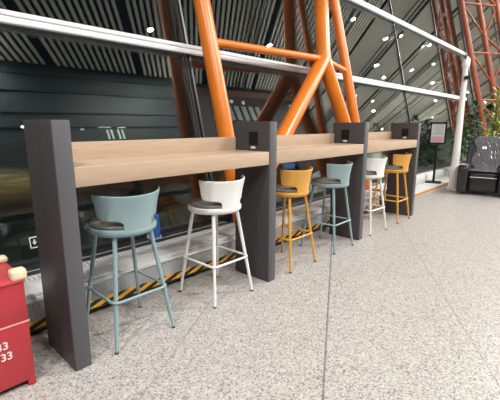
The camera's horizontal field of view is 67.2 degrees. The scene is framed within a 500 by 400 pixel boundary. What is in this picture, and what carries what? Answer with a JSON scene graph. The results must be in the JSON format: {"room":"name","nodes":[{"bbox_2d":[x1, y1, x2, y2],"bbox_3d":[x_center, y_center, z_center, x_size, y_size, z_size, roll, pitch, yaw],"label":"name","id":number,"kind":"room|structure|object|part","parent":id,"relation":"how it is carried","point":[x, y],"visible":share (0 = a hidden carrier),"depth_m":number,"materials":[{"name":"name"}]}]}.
{"room":"airport terminal","nodes":[
{"label":"airport terminal","id":0,"kind":"room"},
{"bbox_2d":[0,185,499,399],"bbox_3d":[27.514,-2.027,16.890,23.120,0.120,79.000,10,15,42],"label":"floor","id":1,"kind":"structure","parent":0,"point":[410,310],"depth_m":2.44,"materials":[{"name":"stone"}]},
{"bbox_2d":[0,255,36,391],"bbox_3d":[-1.352,0.632,1.796,0.364,0.610,0.474,10,15,42],"label":"base cabinet","id":2,"kind":"object","parent":1,"relation":"on","point":[16,354],"visible":1,"depth_m":1.79,"materials":[{"name":"metal"}]},
{"bbox_3d":[-1.355,0.387,1.743,0.356,0.018,0.464,10,15,42],"label":"lid","id":3,"kind":"part","parent":2,"relation":"part of","materials":[{"name":"red"}]},
{"bbox_3d":[-1.354,0.492,1.765,0.340,0.205,0.450,10,15,42],"label":"door","id":4,"kind":"part","parent":2,"relation":"part of","materials":[{"name":"red metal"}]},
{"bbox_2d":[23,120,91,370],"bbox_3d":[-1.026,0.237,2.011,0.384,1.300,0.088,10,15,42],"label":"divider panel","id":5,"kind":"object","parent":1,"relation":"on","point":[48,142],"visible":1,"depth_m":1.92,"materials":[{"name":"grey laminate"}]},
{"bbox_2d":[71,137,268,187],"bbox_3d":[-0.494,-0.293,2.490,0.380,0.206,1.476,10,15,42],"label":"countertop","id":6,"kind":"structure","parent":5,"relation":"attached to","point":[94,162],"depth_m":2.37,"materials":[{"name":"brown wood"}]},
{"bbox_2d":[24,220,235,331],"bbox_3d":[-2.170,0.807,1.729,0.540,0.292,5.960,10,15,42],"label":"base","id":7,"kind":"object","parent":1,"relation":"on","point":[171,247],"visible":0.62,"depth_m":2.90,"materials":[{"name":"white metal"}]},
{"bbox_3d":[-1.981,0.742,1.537,0.025,0.027,5.960,10,15,42],"label":"rail","id":8,"kind":"part","parent":7,"relation":"part of","materials":[{"name":"white metal"}]},
{"bbox_3d":[-2.188,0.805,1.746,0.490,0.230,5.960,10,15,42],"label":"casing","id":9,"kind":"part","parent":7,"relation":"part of","materials":[{"name":"grey metal"}]},
{"bbox_2d":[147,213,161,241],"bbox_3d":[-0.832,0.237,3.257,0.109,0.240,0.086,10,15,42],"label":"bag","id":10,"kind":"object","parent":7,"relation":"on","point":[157,230],"visible":0.64,"depth_m":3.23,"materials":[{"name":"blue"}]},
{"bbox_2d":[86,186,174,354],"bbox_3d":[-0.765,0.377,2.318,0.437,0.908,0.434,10,15,42],"label":"bar stool","id":11,"kind":"object","parent":1,"relation":"on","point":[129,216],"visible":0.97,"depth_m":2.12,"materials":[{"name":"teal paint"}]},
{"bbox_3d":[-0.989,0.496,2.341,0.139,0.650,0.027,0,11,0],"label":"leg","id":12,"kind":"part","parent":11,"relation":"part of","materials":[{"name":"teal paint"}]},
{"bbox_3d":[-0.760,0.538,2.131,0.027,0.650,0.139,-1,11,-4],"label":"leg","id":13,"kind":"part","parent":11,"relation":"part of","materials":[{"name":"teal paint"}]},
{"bbox_2d":[89,217,153,229],"bbox_3d":[-0.769,0.120,2.271,0.372,0.029,0.372,10,15,42],"label":"cushion","id":14,"kind":"object","parent":11,"relation":"on","point":[148,223],"depth_m":2.13,"materials":[{"name":"grey fabric"}]},
{"bbox_3d":[-0.769,0.157,2.278,0.400,0.047,0.400,10,15,42],"label":"seat","id":15,"kind":"part","parent":11,"relation":"part of","materials":[{"name":"teal paint"}]},
{"bbox_3d":[-0.662,0.067,2.158,0.155,0.238,0.434,10,15,42],"label":"backrest","id":16,"kind":"part","parent":11,"relation":"part of","materials":[{"name":"teal paint"}]},
{"bbox_3d":[-0.779,0.452,2.561,0.027,0.650,0.139,-1,11,-4],"label":"leg","id":17,"kind":"part","parent":11,"relation":"part of","materials":[{"name":"teal paint"}]},
{"bbox_3d":[-0.550,0.494,2.352,0.139,0.650,0.027,0,11,0],"label":"leg","id":18,"kind":"part","parent":11,"relation":"part of","materials":[{"name":"teal paint"}]},
{"bbox_2d":[179,174,253,308],"bbox_3d":[-0.258,0.270,2.851,0.437,0.908,0.434,10,15,42],"label":"bar stool","id":19,"kind":"object","parent":1,"relation":"on","point":[217,198],"visible":1,"depth_m":2.66,"materials":[{"name":"white paint"}]},
{"bbox_3d":[-0.482,0.389,2.873,0.139,0.650,0.027,0,11,0],"label":"leg","id":20,"kind":"part","parent":19,"relation":"part of","materials":[{"name":"white paint"}]},
{"bbox_2d":[189,197,221,208],"bbox_3d":[-0.263,0.013,2.804,0.372,0.029,0.372,10,15,42],"label":"cushion","id":21,"kind":"object","parent":19,"relation":"on","point":[197,203],"depth_m":2.68,"materials":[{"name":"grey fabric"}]},
{"bbox_3d":[-0.253,0.431,2.664,0.027,0.650,0.139,-1,11,-4],"label":"leg","id":22,"kind":"part","parent":19,"relation":"part of","materials":[{"name":"white paint"}]},
{"bbox_3d":[-0.263,0.050,2.811,0.400,0.047,0.400,10,15,42],"label":"seat","id":23,"kind":"part","parent":19,"relation":"part of","materials":[{"name":"white paint"}]},
{"bbox_3d":[-0.273,0.344,3.094,0.027,0.650,0.139,-1,11,-4],"label":"leg","id":24,"kind":"part","parent":19,"relation":"part of","materials":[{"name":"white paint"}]},
{"bbox_3d":[-0.155,-0.040,2.691,0.155,0.238,0.434,10,15,42],"label":"backrest","id":25,"kind":"part","parent":19,"relation":"part of","materials":[{"name":"white paint"}]},
{"bbox_3d":[-0.044,0.387,2.884,0.139,0.650,0.027,0,11,0],"label":"leg","id":26,"kind":"part","parent":19,"relation":"part of","materials":[{"name":"white paint"}]},
{"bbox_2d":[235,121,276,281],"bbox_3d":[0.035,0.013,3.128,0.384,1.300,0.104,10,15,42],"label":"divider panel","id":27,"kind":"object","parent":1,"relation":"on","point":[257,213],"visible":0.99,"depth_m":3.06,"materials":[{"name":"grey laminate"}]},
{"bbox_3d":[0.026,-0.488,2.982,0.096,0.104,0.008,10,15,42],"label":"socket plate","id":28,"kind":"part","parent":27,"relation":"part of","materials":[{"name":"black plastic"}]},
{"bbox_2d":[276,133,363,163],"bbox_3d":[0.573,-0.518,3.612,0.380,0.206,1.476,10,15,42],"label":"countertop","id":29,"kind":"structure","parent":27,"relation":"attached to","point":[290,148],"depth_m":3.60,"materials":[{"name":"brown wood"}]},
{"bbox_2d":[193,0,372,222],"bbox_3d":[0.488,-3.726,5.109,2.133,7.892,3.809,10,15,42],"label":"support frame","id":30,"kind":"structure","parent":1,"relation":"on","point":[323,67],"depth_m":4.83,"materials":[{"name":"orange metal"}]},
{"bbox_2d":[275,165,315,273],"bbox_3d":[0.344,0.144,3.477,0.437,0.908,0.434,10,15,42],"label":"bar stool","id":31,"kind":"object","parent":1,"relation":"on","point":[294,183],"visible":0.84,"depth_m":3.28,"materials":[{"name":"orange paint"}]},
{"bbox_3d":[0.330,0.219,3.720,0.027,0.650,0.139,-1,11,-4],"label":"leg","id":32,"kind":"part","parent":31,"relation":"part of","materials":[{"name":"orange paint"}]},
{"bbox_2d":[276,184,296,192],"bbox_3d":[0.339,-0.113,3.430,0.372,0.029,0.372,10,15,42],"label":"cushion","id":33,"kind":"object","parent":31,"relation":"on","point":[280,188],"depth_m":3.28,"materials":[{"name":"grey fabric"}]},
{"bbox_3d":[0.349,0.305,3.291,0.027,0.650,0.139,-1,11,-4],"label":"leg","id":34,"kind":"part","parent":31,"relation":"part of","materials":[{"name":"orange paint"}]},
{"bbox_3d":[0.339,-0.076,3.438,0.400,0.047,0.400,10,15,42],"label":"seat","id":35,"kind":"part","parent":31,"relation":"part of","materials":[{"name":"orange paint"}]},
{"bbox_3d":[0.447,-0.165,3.317,0.155,0.238,0.434,10,15,42],"label":"backrest","id":36,"kind":"part","parent":31,"relation":"part of","materials":[{"name":"orange paint"}]},
{"bbox_3d":[0.558,0.261,3.511,0.139,0.650,0.027,0,11,0],"label":"leg","id":37,"kind":"part","parent":31,"relation":"part of","materials":[{"name":"orange paint"}]},
{"bbox_2d":[231,190,380,243],"bbox_3d":[0.878,0.164,4.935,0.540,0.292,2.620,10,15,42],"label":"convector","id":38,"kind":"object","parent":1,"relation":"on","point":[298,210],"visible":0.33,"depth_m":4.47,"materials":[{"name":"white metal"}]},
{"bbox_3d":[0.860,0.161,4.952,0.490,0.230,2.620,10,15,42],"label":"casing","id":39,"kind":"part","parent":38,"relation":"part of","materials":[{"name":"grey metal"}]},
{"bbox_2d":[275,197,378,236],"bbox_3d":[1.055,0.169,4.768,0.025,0.124,2.620,10,15,42],"label":"grille","id":40,"kind":"object","parent":38,"relation":"attached to","point":[299,222],"depth_m":4.29,"materials":[{"name":"metal"}]},
{"bbox_3d":[1.066,0.098,4.743,0.025,0.027,2.620,10,15,42],"label":"rail","id":41,"kind":"part","parent":38,"relation":"part of","materials":[{"name":"white metal"}]},
{"bbox_2d":[300,160,353,254],"bbox_3d":[0.831,0.048,3.953,0.437,0.908,0.434,10,15,41],"label":"bar stool","id":42,"kind":"object","parent":1,"relation":"on","point":[338,175],"visible":0.99,"depth_m":3.77,"materials":[{"name":"teal paint"}]},
{"bbox_3d":[0.607,0.168,3.972,0.139,0.650,0.027,0,11,-1],"label":"leg","id":43,"kind":"part","parent":42,"relation":"part of","materials":[{"name":"teal paint"}]},
{"bbox_3d":[0.812,0.123,4.196,0.027,0.650,0.139,-1,11,-5],"label":"leg","id":44,"kind":"part","parent":42,"relation":"part of","materials":[{"name":"teal paint"}]},
{"bbox_2d":[311,177,339,183],"bbox_3d":[0.826,-0.208,3.906,0.372,0.029,0.372,10,15,41],"label":"cushion","id":45,"kind":"object","parent":42,"relation":"on","point":[317,180],"depth_m":3.80,"materials":[{"name":"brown fabric"}]},
{"bbox_3d":[0.826,-0.171,3.913,0.400,0.047,0.400,10,15,41],"label":"seat","id":46,"kind":"part","parent":42,"relation":"part of","materials":[{"name":"teal paint"}]},
{"bbox_3d":[0.840,0.209,3.767,0.027,0.650,0.139,-1,11,-5],"label":"leg","id":47,"kind":"part","parent":42,"relation":"part of","materials":[{"name":"teal paint"}]},
{"bbox_3d":[0.936,-0.261,3.795,0.155,0.238,0.434,10,15,41],"label":"backrest","id":48,"kind":"part","parent":42,"relation":"part of","materials":[{"name":"teal paint"}]},
{"bbox_3d":[1.045,0.164,3.991,0.139,0.650,0.027,0,11,-1],"label":"leg","id":49,"kind":"part","parent":42,"relation":"part of","materials":[{"name":"teal paint"}]},
{"bbox_2d":[329,122,368,239],"bbox_3d":[1.102,-0.213,4.250,0.384,1.300,0.104,10,15,42],"label":"divider panel","id":50,"kind":"object","parent":1,"relation":"on","point":[344,132],"visible":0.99,"depth_m":4.18,"materials":[{"name":"grey laminate"}]},
{"bbox_3d":[1.049,-0.722,4.144,0.096,0.104,0.008,10,15,42],"label":"socket plate","id":51,"kind":"part","parent":50,"relation":"part of","materials":[{"name":"black plastic"}]},
{"bbox_2d":[367,132,416,152],"bbox_3d":[1.639,-0.744,4.734,0.380,0.206,1.476,10,15,42],"label":"countertop","id":52,"kind":"structure","parent":50,"relation":"attached to","point":[377,141],"depth_m":4.79,"materials":[{"name":"brown wood"}]},
{"bbox_2d":[364,156,386,235],"bbox_3d":[1.413,-0.079,4.587,0.434,0.908,0.437,-11,16,-43],"label":"bar stool","id":53,"kind":"object","parent":1,"relation":"on","point":[375,168],"visible":0.76,"depth_m":4.38,"materials":[{"name":"white paint"}]},
{"bbox_3d":[1.407,0.082,4.400,0.027,0.650,0.139,0,11,-1],"label":"leg","id":54,"kind":"part","parent":53,"relation":"part of","materials":[{"name":"white paint"}]},
{"bbox_2d":[366,170,375,174],"bbox_3d":[1.408,-0.336,4.540,0.372,0.029,0.372,-11,16,-43],"label":"cushion","id":55,"kind":"object","parent":53,"relation":"on","point":[368,172],"depth_m":4.37,"materials":[{"name":"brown fabric"}]},
{"bbox_3d":[1.408,-0.299,4.548,0.400,0.047,0.400,-11,16,-43],"label":"seat","id":56,"kind":"part","parent":53,"relation":"part of","materials":[{"name":"white paint"}]},
{"bbox_3d":[1.511,-0.387,4.422,0.434,0.238,0.155,-11,16,-43],"label":"backrest","id":57,"kind":"part","parent":53,"relation":"part of","materials":[{"name":"white paint"}]},
{"bbox_3d":[1.627,0.040,4.610,0.139,0.650,0.027,1,11,3],"label":"leg","id":58,"kind":"part","parent":53,"relation":"part of","materials":[{"name":"white paint"}]},
{"bbox_2d":[372,182,386,205],"bbox_3d":[2.132,-0.101,6.255,0.540,0.292,0.620,10,15,42],"label":"convector","id":59,"kind":"object","parent":1,"relation":"on","point":[373,183],"visible":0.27,"depth_m":5.96,"materials":[{"name":"white metal"}]},
{"bbox_3d":[2.114,-0.104,6.272,0.490,0.230,0.620,10,15,42],"label":"casing","id":60,"kind":"part","parent":59,"relation":"part of","materials":[{"name":"grey metal"}]},
{"bbox_2d":[368,152,411,223],"bbox_3d":[1.928,-0.186,5.122,0.437,0.908,0.434,10,15,42],"label":"bar stool","id":61,"kind":"object","parent":1,"relation":"on","point":[400,162],"visible":0.93,"depth_m":4.93,"materials":[{"name":"orange paint"}]},
{"bbox_3d":[1.704,-0.067,5.144,0.139,0.650,0.027,0,11,0],"label":"leg","id":62,"kind":"part","parent":61,"relation":"part of","materials":[{"name":"orange paint"}]},
{"bbox_3d":[1.913,-0.112,5.365,0.027,0.650,0.139,-1,11,-4],"label":"leg","id":63,"kind":"part","parent":61,"relation":"part of","materials":[{"name":"orange paint"}]},
{"bbox_2d":[385,165,402,169],"bbox_3d":[1.923,-0.443,5.075,0.372,0.029,0.372,10,15,42],"label":"cushion","id":64,"kind":"object","parent":61,"relation":"on","point":[387,167],"depth_m":4.93,"materials":[{"name":"brown fabric"}]},
{"bbox_3d":[1.923,-0.406,5.082,0.400,0.047,0.400,10,15,42],"label":"seat","id":65,"kind":"part","parent":61,"relation":"part of","materials":[{"name":"orange paint"}]},
{"bbox_3d":[1.933,-0.025,4.935,0.027,0.650,0.139,-1,11,-4],"label":"leg","id":66,"kind":"part","parent":61,"relation":"part of","materials":[{"name":"orange paint"}]},
{"bbox_3d":[2.031,-0.496,4.962,0.155,0.238,0.434,10,15,42],"label":"backrest","id":67,"kind":"part","parent":61,"relation":"part of","materials":[{"name":"orange paint"}]},
{"bbox_3d":[2.142,-0.070,5.155,0.139,0.650,0.027,0,11,0],"label":"leg","id":68,"kind":"part","parent":61,"relation":"part of","materials":[{"name":"orange paint"}]},
{"bbox_2d":[385,123,420,215],"bbox_3d":[2.168,-0.438,5.372,0.384,1.300,0.104,10,15,42],"label":"divider panel","id":69,"kind":"object","parent":1,"relation":"on","point":[407,131],"visible":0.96,"depth_m":5.32,"materials":[{"name":"grey laminate"}]},
{"bbox_3d":[2.154,-0.940,5.231,0.096,0.104,0.008,10,15,42],"label":"socket plate","id":70,"kind":"part","parent":69,"relation":"part of","materials":[{"name":"black plastic"}]},
{"bbox_2d":[415,175,449,196],"bbox_3d":[4.799,-0.518,8.963,0.370,0.042,6.980,10,15,42],"label":"floor","id":71,"kind":"structure","parent":1,"relation":"on","point":[422,188],"depth_m":7.76,"materials":[{"name":"grey stone"}]},
{"bbox_2d":[425,122,447,183],"bbox_3d":[3.995,-1.015,8.080,0.320,1.285,0.340,6,13,28],"label":"stand","id":72,"kind":"object","parent":71,"relation":"on","point":[438,130],"visible":1,"depth_m":8.02,"materials":[{"name":"black metal"}]},
{"bbox_3d":[3.995,-0.816,8.120,0.044,0.842,0.044,6,13,28],"label":"post","id":73,"kind":"part","parent":72,"relation":"part of","materials":[{"name":"black plastic"}]},
{"bbox_2d":[431,124,445,142],"bbox_3d":[3.994,-1.419,7.996,0.266,0.402,0.007,6,13,28],"label":"poster","id":74,"kind":"object","parent":72,"relation":"attached to","point":[438,131],"depth_m":7.99,"materials":[{"name":"grey paper"}]},
{"bbox_3d":[3.995,-1.419,7.998,0.320,0.460,0.024,6,13,28],"label":"frame","id":75,"kind":"part","parent":72,"relation":"part of","materials":[{"name":"black plastic"}]},
{"bbox_2d":[446,121,473,164],"bbox_3d":[5.001,-1.200,9.011,0.671,1.360,0.806,10,15,42],"label":"potted plant","id":76,"kind":"object","parent":71,"relation":"on","point":[463,146],"visible":0.44,"depth_m":8.94,"materials":[{"name":"green plant"}]},
{"bbox_2d":[451,100,486,159],"bbox_3d":[5.642,-1.626,9.806,0.944,1.882,1.026,10,15,42],"label":"potted plant","id":77,"kind":"object","parent":71,"relation":"on","point":[469,139],"visible":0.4,"depth_m":9.69,"materials":[{"name":"green plant"}]},
{"bbox_2d":[416,165,450,184],"bbox_3d":[4.587,-0.641,9.139,0.130,0.215,6.980,10,15,42],"label":"convector","id":78,"kind":"object","parent":1,"relation":"on","point":[421,178],"depth_m":8.65,"materials":[{"name":"white metal"}]},
{"bbox_2d":[446,55,470,190],"bbox_3d":[4.038,-1.444,7.255,0.240,2.530,0.240,10,15,42],"label":"pole","id":79,"kind":"object","parent":1,"relation":"on","point":[452,183],"visible":0.96,"depth_m":7.23,"materials":[{"name":"white metal"}]},
{"bbox_2d":[456,136,499,195],"bbox_3d":[4.475,-0.685,7.142,0.810,1.013,1.121,8,14,33],"label":"chair","id":80,"kind":"object","parent":1,"relation":"on","point":[480,172],"visible":1,"depth_m":7.07,"materials":[{"name":"grey leather"}]},
{"bbox_3d":[4.169,-0.475,7.312,0.162,0.534,0.988,8,14,33],"label":"armrest","id":81,"kind":"part","parent":80,"relation":"part of","materials":[{"name":"grey leather"}]},
{"bbox_3d":[4.197,-0.398,6.779,0.415,0.026,0.030,8,14,33],"label":"trim","id":82,"kind":"part","parent":80,"relation":"part of","materials":[{"name":"silver metal"}]},
{"bbox_3d":[4.446,-0.486,7.137,0.486,0.147,0.680,8,14,33],"label":"seat","id":83,"kind":"part","parent":80,"relation":"part of","materials":[{"name":"grey leather"}]},
{"bbox_3d":[4.654,-0.859,7.379,0.594,0.694,0.479,8,14,33],"label":"backrest","id":84,"kind":"part","parent":80,"relation":"part of","materials":[{"name":"grey leather"}]},
{"bbox_3d":[4.706,-0.403,6.957,0.162,0.534,0.988,8,14,33],"label":"armrest","id":85,"kind":"part","parent":80,"relation":"part of","materials":[{"name":"grey leather"}]},
{"bbox_2d":[458,0,499,135],"bbox_3d":[7.722,-5.180,12.352,3.211,7.893,1.154,6,13,27],"label":"truss","id":86,"kind":"object","parent":1,"relation":"on","point":[464,11],"visible":0.82,"depth_m":12.28,"materials":[{"name":"metal"}]},
{"bbox_2d":[474,87,499,135],"bbox_3d":[5.531,-1.516,8.545,0.890,2.164,0.870,-3,12,-16],"label":"dracaena","id":87,"kind":"object","parent":1,"relation":"on","point":[496,121],"visible":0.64,"depth_m":8.45,"materials":[{"name":"green plant"}]},
{"bbox_3d":[5.512,-1.616,8.519,0.045,1.632,0.131,10,15,42],"label":"stem","id":88,"kind":"part","parent":87,"relation":"part of","materials":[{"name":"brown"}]},
{"label":"outside","id":89,"kind":"structure","parent":0,"visible":0},
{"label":"window","id":90,"kind":"structure","parent":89,"visible":0},
{"bbox_2d":[173,0,499,215],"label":"truss","id":91,"kind":"object","parent":90,"relation":"attached to","point":[177,4],"depth_m":8.27,"materials":[{"name":"red metal"}]},
{"bbox_2d":[7,161,450,267],"bbox_3d":[6.095,-1.149,10.867,0.090,0.090,40.700,10,15,42],"label":"trim","id":92,"kind":"structure","parent":91,"relation":"attached to","point":[31,261],"depth_m":3.64,"materials":[{"name":"grey"}]},
{"bbox_2d":[0,9,466,100],"bbox_3d":[-0.674,-1.578,3.934,0.063,0.092,21.650,10,15,42],"label":"trim","id":93,"kind":"structure","parent":91,"relation":"attached to","point":[8,17],"depth_m":3.58,"materials":[{"name":"white metal"}]},
{"bbox_2d":[348,0,466,55],"bbox_3d":[-0.618,-3.132,4.231,0.063,0.092,22.600,10,15,42],"label":"trim","id":94,"kind":"structure","parent":91,"relation":"attached to","point":[361,3],"depth_m":8.48,"materials":[{"name":"white metal"}]},
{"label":"window","id":95,"kind":"structure","parent":91,"relation":"attached to","visible":0},
{"bbox_2d":[29,236,37,248],"bbox_3d":[-1.585,0.311,2.770,0.022,0.082,0.064,10,15,42],"label":"sticker","id":96,"kind":"object","parent":95,"relation":"attached to","point":[34,242],"visible":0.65,"depth_m":2.76,"materials":[{"name":"white paint"}]},
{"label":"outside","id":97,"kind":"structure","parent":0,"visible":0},
{"bbox_2d":[0,137,466,262],"bbox_3d":[-24.943,-7.558,64.947,118.400,0.200,180.000,10,15,42],"label":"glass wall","id":98,"kind":"structure","parent":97,"point":[17,222],"depth_m":30.20,"materials":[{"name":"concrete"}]},
{"bbox_2d":[283,163,294,169],"bbox_3d":[1.659,0.233,16.351,0.480,3.660,0.100,0,11,-2],"label":"lit sign","id":99,"kind":"object","parent":98,"relation":"on","point":[288,166],"visible":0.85,"depth_m":15.97,"materials":[{"name":"blue plastic"}]}
]}

